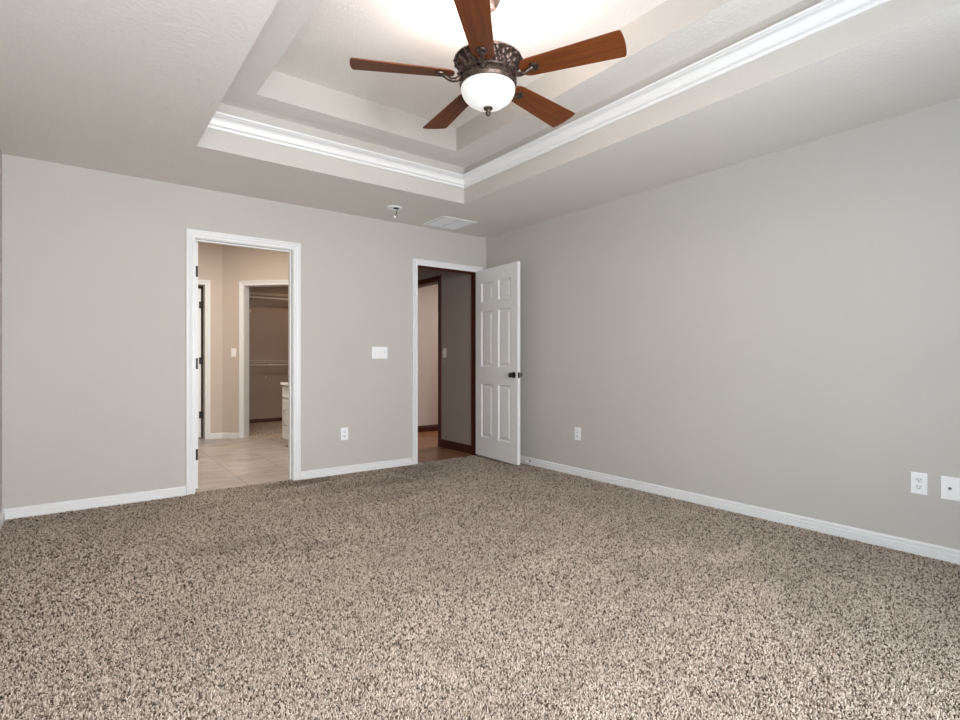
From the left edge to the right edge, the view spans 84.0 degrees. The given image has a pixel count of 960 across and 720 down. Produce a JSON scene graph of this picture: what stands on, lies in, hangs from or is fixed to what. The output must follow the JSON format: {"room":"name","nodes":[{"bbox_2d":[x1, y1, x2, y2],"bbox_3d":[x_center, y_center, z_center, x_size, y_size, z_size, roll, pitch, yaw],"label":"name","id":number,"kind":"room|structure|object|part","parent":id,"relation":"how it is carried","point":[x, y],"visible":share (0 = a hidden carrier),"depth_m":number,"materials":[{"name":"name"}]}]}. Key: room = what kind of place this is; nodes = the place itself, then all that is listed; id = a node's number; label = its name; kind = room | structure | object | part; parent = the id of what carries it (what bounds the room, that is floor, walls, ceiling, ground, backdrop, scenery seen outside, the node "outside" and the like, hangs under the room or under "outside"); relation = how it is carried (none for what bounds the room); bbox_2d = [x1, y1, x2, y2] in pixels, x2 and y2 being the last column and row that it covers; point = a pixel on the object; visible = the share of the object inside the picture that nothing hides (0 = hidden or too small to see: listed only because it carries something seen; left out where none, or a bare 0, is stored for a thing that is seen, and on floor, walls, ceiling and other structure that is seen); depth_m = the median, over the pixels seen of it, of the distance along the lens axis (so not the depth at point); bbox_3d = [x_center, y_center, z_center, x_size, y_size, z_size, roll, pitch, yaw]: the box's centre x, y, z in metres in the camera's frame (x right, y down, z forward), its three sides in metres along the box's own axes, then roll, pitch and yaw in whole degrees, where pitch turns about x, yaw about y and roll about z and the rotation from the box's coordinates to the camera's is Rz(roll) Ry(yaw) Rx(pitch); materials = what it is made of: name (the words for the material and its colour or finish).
{"room":"empty bedroom","nodes":[
{"label":"empty bedroom","id":0,"kind":"room"},
{"bbox_2d":[0,149,1,511],"bbox_3d":[-1.572,-0.406,1.319,0.120,3.100,5.520,0,0,-37],"label":"wall","id":1,"kind":"structure","parent":0,"point":[0,149],"depth_m":3.48,"materials":[{"name":"beige paint"}]},
{"bbox_2d":[198,286,202,431],"bbox_3d":[-4.580,-0.156,7.638,1.270,2.600,1.550,0,0,-37],"label":"wall","id":2,"kind":"structure","parent":0,"point":[199,287],"depth_m":7.92,"materials":[{"name":"beige paint"}]},
{"bbox_2d":[198,289,201,436],"bbox_3d":[-4.044,0.041,7.553,0.152,2.022,0.784,0,0,-37],"label":"door","id":3,"kind":"structure","parent":2,"relation":"in","point":[199,290],"depth_m":7.25,"materials":[{"name":"white paint"}]},
{"bbox_2d":[198,242,221,432],"bbox_3d":[-4.075,-0.286,6.973,1.274,2.860,0.120,0,0,-37],"label":"wall","id":4,"kind":"structure","parent":0,"point":[209,254],"depth_m":7.25,"materials":[{"name":"beige paint"}]},
{"bbox_2d":[198,279,209,438],"bbox_3d":[-4.033,-0.004,6.994,0.878,2.145,0.142,0,0,-37],"label":"door frame","id":5,"kind":"structure","parent":4,"relation":"attached to","point":[205,283],"depth_m":7.19,"materials":[{"name":"white wood"}]},
{"bbox_2d":[2,154,485,508],"bbox_3d":[-0.946,-0.406,6.631,7.525,3.100,2.200,0,0,-37],"label":"wall","id":6,"kind":"structure","parent":0,"point":[94,261],"depth_m":4.06,"materials":[{"name":"beige paint"}]},
{"bbox_2d":[0,486,185,530],"bbox_3d":[-1.128,1.034,1.729,1.083,0.079,5.400,0,0,-37],"label":"baseboard","id":7,"kind":"structure","parent":6,"relation":"attached to","point":[25,511],"depth_m":3.83,"materials":[{"name":"white wood"}]},
{"bbox_2d":[196,242,197,487],"bbox_3d":[-2.558,0.041,4.669,0.152,2.022,0.782,0,0,-37],"label":"door","id":8,"kind":"structure","parent":6,"relation":"in","point":[196,242],"depth_m":4.37,"materials":[{"name":"white paint"}]},
{"bbox_2d":[186,228,300,494],"bbox_3d":[-1.994,0.015,4.523,0.902,2.105,0.142,0,0,-37],"label":"door frame","id":9,"kind":"structure","parent":6,"relation":"attached to","point":[293,249],"depth_m":4.59,"materials":[{"name":"white wood"}]},
{"bbox_2d":[341,427,347,439],"bbox_3d":[-1.271,0.692,5.000,0.072,0.117,0.008,0,0,-37],"label":"wall outlet","id":10,"kind":"object","parent":6,"relation":"attached to","point":[344,431],"visible":1,"depth_m":5.00,"materials":[{"name":"white plastic"}]},
{"bbox_2d":[301,458,412,479],"bbox_3d":[-1.144,1.034,5.091,1.138,0.079,0.017,0,0,-37],"label":"baseboard","id":11,"kind":"structure","parent":6,"relation":"attached to","point":[340,470],"depth_m":5.05,"materials":[{"name":"white wood"}]},
{"bbox_2d":[372,347,386,358],"bbox_3d":[-0.977,-0.071,5.215,0.166,0.116,0.021,0,0,-37],"label":"light switch","id":12,"kind":"object","parent":6,"relation":"attached to","point":[377,352],"visible":1,"depth_m":5.22,"materials":[{"name":"white plastic"}]},
{"bbox_2d":[418,424,437,431],"bbox_3d":[0.105,1.022,8.644,3.180,0.096,0.014,0,0,-37],"label":"baseboard","id":13,"kind":"structure","parent":6,"relation":"attached to","point":[424,428],"depth_m":7.97,"materials":[{"name":"red wood"}]},
{"bbox_2d":[412,258,482,464],"bbox_3d":[-0.364,0.015,5.755,0.905,2.105,0.142,0,0,-37],"label":"door frame","id":14,"kind":"structure","parent":6,"relation":"attached to","point":[416,263],"depth_m":5.57,"materials":[{"name":"white wood"}]},
{"bbox_2d":[476,261,521,464],"bbox_3d":[0.176,0.032,5.607,0.152,2.022,0.782,0,0,-33],"label":"door","id":15,"kind":"structure","parent":6,"relation":"in","point":[498,374],"depth_m":5.56,"materials":[{"name":"white paint"}]},
{"bbox_2d":[222,245,287,432],"bbox_3d":[-2.790,-0.286,7.267,1.479,2.860,0.120,0,0,8],"label":"wall","id":16,"kind":"structure","parent":0,"point":[238,263],"depth_m":7.29,"materials":[{"name":"beige paint"}]},
{"bbox_2d":[210,433,238,438],"bbox_3d":[-3.473,1.034,7.274,0.370,0.079,0.087,0,0,-9],"label":"baseboard","id":17,"kind":"structure","parent":16,"relation":"attached to","point":[212,435],"depth_m":7.27,"materials":[{"name":"white wood"}]},
{"bbox_2d":[231,348,235,356],"bbox_3d":[-3.366,-0.101,7.281,0.072,0.117,0.009,0,0,8],"label":"light switch","id":18,"kind":"object","parent":16,"relation":"attached to","point":[233,350],"visible":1,"depth_m":7.28,"materials":[{"name":"white plastic"}]},
{"bbox_2d":[239,280,287,437],"bbox_3d":[-2.841,-0.004,7.264,0.872,2.145,0.141,0,0,8],"label":"door frame","id":19,"kind":"structure","parent":16,"relation":"attached to","point":[244,286],"depth_m":7.26,"materials":[{"name":"white wood"}]},
{"bbox_2d":[249,286,287,418],"bbox_3d":[-3.627,-0.116,9.254,2.200,2.520,0.120,0,0,-37],"label":"wall","id":20,"kind":"structure","parent":0,"point":[268,318],"depth_m":9.16,"materials":[{"name":"beige paint"}]},
{"bbox_2d":[249,417,281,422],"bbox_3d":[-3.547,1.033,9.232,2.100,0.062,0.012,0,0,-37],"label":"baseboard","id":21,"kind":"structure","parent":20,"relation":"attached to","point":[280,418],"depth_m":9.13,"materials":[{"name":"brown wood"}]},
{"bbox_2d":[249,292,287,311],"bbox_3d":[-3.459,-0.958,9.114,2.004,0.313,0.306,0,0,-37],"label":"wire shelf","id":22,"kind":"object","parent":20,"relation":"attached to","point":[250,293],"visible":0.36,"depth_m":8.93,"materials":[{"name":"beige metal"}]},
{"bbox_3d":[-3.391,-1.036,9.025,2.000,0.025,0.025,0,0,-37],"label":"hanging rod","id":23,"kind":"part","parent":22,"relation":"part of","materials":[{"name":"white metal"}]},
{"bbox_2d":[249,360,287,378],"bbox_3d":[-3.459,0.163,9.114,2.004,0.313,0.306,0,0,-37],"label":"wire shelf","id":24,"kind":"object","parent":20,"relation":"attached to","point":[270,364],"visible":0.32,"depth_m":8.92,"materials":[{"name":"beige metal"}]},
{"bbox_3d":[-3.391,0.084,9.025,2.000,0.025,0.025,0,0,-37],"label":"hanging rod","id":25,"kind":"part","parent":24,"relation":"part of","materials":[{"name":"white metal"}]},
{"bbox_2d":[418,268,470,444],"bbox_3d":[-0.962,-0.116,7.320,0.120,2.520,3.080,0,0,-37],"label":"wall","id":26,"kind":"structure","parent":0,"point":[455,287],"depth_m":6.32,"materials":[{"name":"beige paint"}]},
{"bbox_2d":[418,275,440,445],"bbox_3d":[-0.795,0.013,7.084,0.141,2.114,1.190,0,0,-37],"label":"door frame","id":27,"kind":"structure","parent":26,"relation":"attached to","point":[435,280],"depth_m":6.58,"materials":[{"name":"red wood"}]},
{"bbox_2d":[443,348,445,357],"bbox_3d":[-0.438,-0.086,6.513,0.018,0.116,0.072,0,0,-37],"label":"light switch","id":28,"kind":"object","parent":26,"relation":"attached to","point":[444,349],"visible":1,"depth_m":6.51,"materials":[{"name":"beige plastic"}]},
{"bbox_2d":[440,439,470,453],"bbox_3d":[-0.284,1.022,6.312,0.014,0.096,0.654,0,0,-37],"label":"baseboard","id":29,"kind":"structure","parent":26,"relation":"attached to","point":[465,448],"depth_m":6.31,"materials":[{"name":"red wood"}]},
{"bbox_2d":[0,0,959,237],"bbox_3d":[0.069,-1.666,2.634,4.085,0.580,5.400,0,0,-37],"label":"ceiling","id":30,"kind":"structure","parent":0,"point":[134,88],"depth_m":3.05,"materials":[{"name":"white paint"}]},
{"bbox_2d":[387,205,401,217],"bbox_3d":[-0.772,-1.328,4.813,0.138,0.096,0.138,0,0,-37],"label":"detector mount","id":31,"kind":"object","parent":30,"relation":"attached to","point":[392,207],"visible":1,"depth_m":4.80,"materials":[{"name":"white plastic"}]},
{"bbox_2d":[423,216,476,229],"bbox_3d":[-0.306,-1.373,5.357,0.392,0.006,0.392,0,0,-37],"label":"ceiling vent","id":32,"kind":"object","parent":30,"relation":"in","point":[446,222],"visible":1,"depth_m":5.35,"materials":[{"name":"white plastic"}]},
{"bbox_2d":[350,0,626,128],"bbox_3d":[0.043,-1.550,2.716,1.306,0.651,1.302,0,0,-37],"label":"ceiling fan","id":33,"kind":"object","parent":30,"relation":"hanging from","point":[488,69],"visible":1,"depth_m":2.57,"materials":[{"name":"brown wood"}]},
{"bbox_3d":[-0.377,-1.424,2.606,0.506,0.006,0.160,0,12,-11],"label":"blade","id":34,"kind":"part","parent":33,"relation":"part of","materials":[{"name":"brown wood"}]},
{"bbox_3d":[-0.163,-1.424,3.058,0.160,0.006,0.506,-14,6,-28],"label":"blade","id":35,"kind":"part","parent":33,"relation":"part of","materials":[{"name":"brown wood"}]},
{"bbox_3d":[-0.014,-1.424,2.263,0.160,0.006,0.506,12,2,7],"label":"blade","id":36,"kind":"part","parent":33,"relation":"part of","materials":[{"name":"brown wood"}]},
{"bbox_3d":[0.041,-1.323,2.684,0.273,0.110,0.273,0,0,-37],"label":"lamp shade","id":37,"kind":"part","parent":33,"relation":"part of","materials":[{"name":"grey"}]},
{"bbox_3d":[0.333,-1.424,2.993,0.160,0.006,0.506,-16,-11,42],"label":"blade","id":38,"kind":"part","parent":33,"relation":"part of","materials":[{"name":"brown wood"}]},
{"bbox_3d":[0.425,-1.424,2.502,0.506,0.006,0.160,0,-12,25],"label":"blade","id":39,"kind":"part","parent":33,"relation":"part of","materials":[{"name":"brown wood"}]},
{"bbox_2d":[207,0,889,188],"bbox_3d":[0.053,-1.556,2.694,2.108,0.095,3.425,0,0,-37],"label":"crown molding","id":40,"kind":"structure","parent":30,"relation":"attached to","point":[825,14],"depth_m":3.44,"materials":[{"name":"white wood"}]},
{"bbox_2d":[0,421,959,719],"bbox_3d":[-0.086,1.104,5.494,7.285,0.080,10.150,0,0,-37],"label":"floor","id":41,"kind":"structure","parent":0,"point":[535,467],"depth_m":4.80,"materials":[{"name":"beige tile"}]},
{"bbox_2d":[282,385,287,439],"bbox_3d":[-1.762,0.689,6.170,0.636,0.759,1.550,0,0,-37],"label":"vanity cabinet","id":42,"kind":"object","parent":41,"relation":"on","point":[285,387],"visible":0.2,"depth_m":6.53,"materials":[{"name":"white"}]},
{"bbox_3d":[-2.290,0.393,6.419,0.024,0.143,0.505,0,0,-37],"label":"drawer","id":43,"kind":"part","parent":42,"relation":"part of","materials":[{"name":"white wood"}]},
{"bbox_2d":[0,455,959,719],"bbox_3d":[0.052,1.066,2.657,4.076,0.013,5.444,0,0,-37],"label":"carpet","id":44,"kind":"structure","parent":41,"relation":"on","point":[571,502],"depth_m":2.29,"materials":[{"name":"beige carpet"}]},
{"bbox_2d":[486,97,959,549],"bbox_3d":[1.783,-0.406,3.854,0.120,3.100,5.520,0,0,-37],"label":"wall","id":45,"kind":"structure","parent":0,"point":[779,330],"depth_m":3.54,"materials":[{"name":"beige paint"}]},
{"bbox_2d":[575,427,580,440],"bbox_3d":[0.899,0.681,4.916,0.008,0.117,0.072,0,0,-37],"label":"wall outlet","id":46,"kind":"object","parent":45,"relation":"attached to","point":[577,430],"visible":1,"depth_m":4.91,"materials":[{"name":"white plastic"}]},
{"bbox_2d":[520,455,959,564],"bbox_3d":[1.678,1.034,3.850,0.051,0.079,5.400,0,0,-37],"label":"baseboard","id":47,"kind":"structure","parent":45,"relation":"attached to","point":[924,549],"depth_m":3.51,"materials":[{"name":"white wood"}]},
{"bbox_2d":[911,472,926,494],"bbox_3d":[2.406,0.676,2.923,0.008,0.117,0.072,0,0,-37],"label":"wall outlet","id":48,"kind":"object","parent":45,"relation":"attached to","point":[918,480],"visible":1,"depth_m":2.92,"materials":[{"name":"white plastic"}]},
{"bbox_2d":[915,477,922,482],"bbox_3d":[2.404,0.656,2.921,0.002,0.028,0.033,0,0,-37],"label":"receptacle","id":49,"kind":"object","parent":48,"relation":"attached to","point":[917,479],"depth_m":2.92,"materials":[{"name":"white plastic"}]},
{"bbox_2d":[915,484,922,489],"bbox_3d":[2.404,0.696,2.921,0.002,0.028,0.033,0,0,-37],"label":"receptacle","id":50,"kind":"object","parent":48,"relation":"attached to","point":[917,486],"depth_m":2.92,"materials":[{"name":"white plastic"}]},
{"bbox_2d":[941,476,959,500],"bbox_3d":[2.482,0.679,2.816,0.016,0.122,0.078,0,0,-37],"label":"cable jack plate","id":51,"kind":"object","parent":45,"relation":"attached to","point":[950,486],"visible":1,"depth_m":2.81,"materials":[{"name":"white plastic"}]}
]}

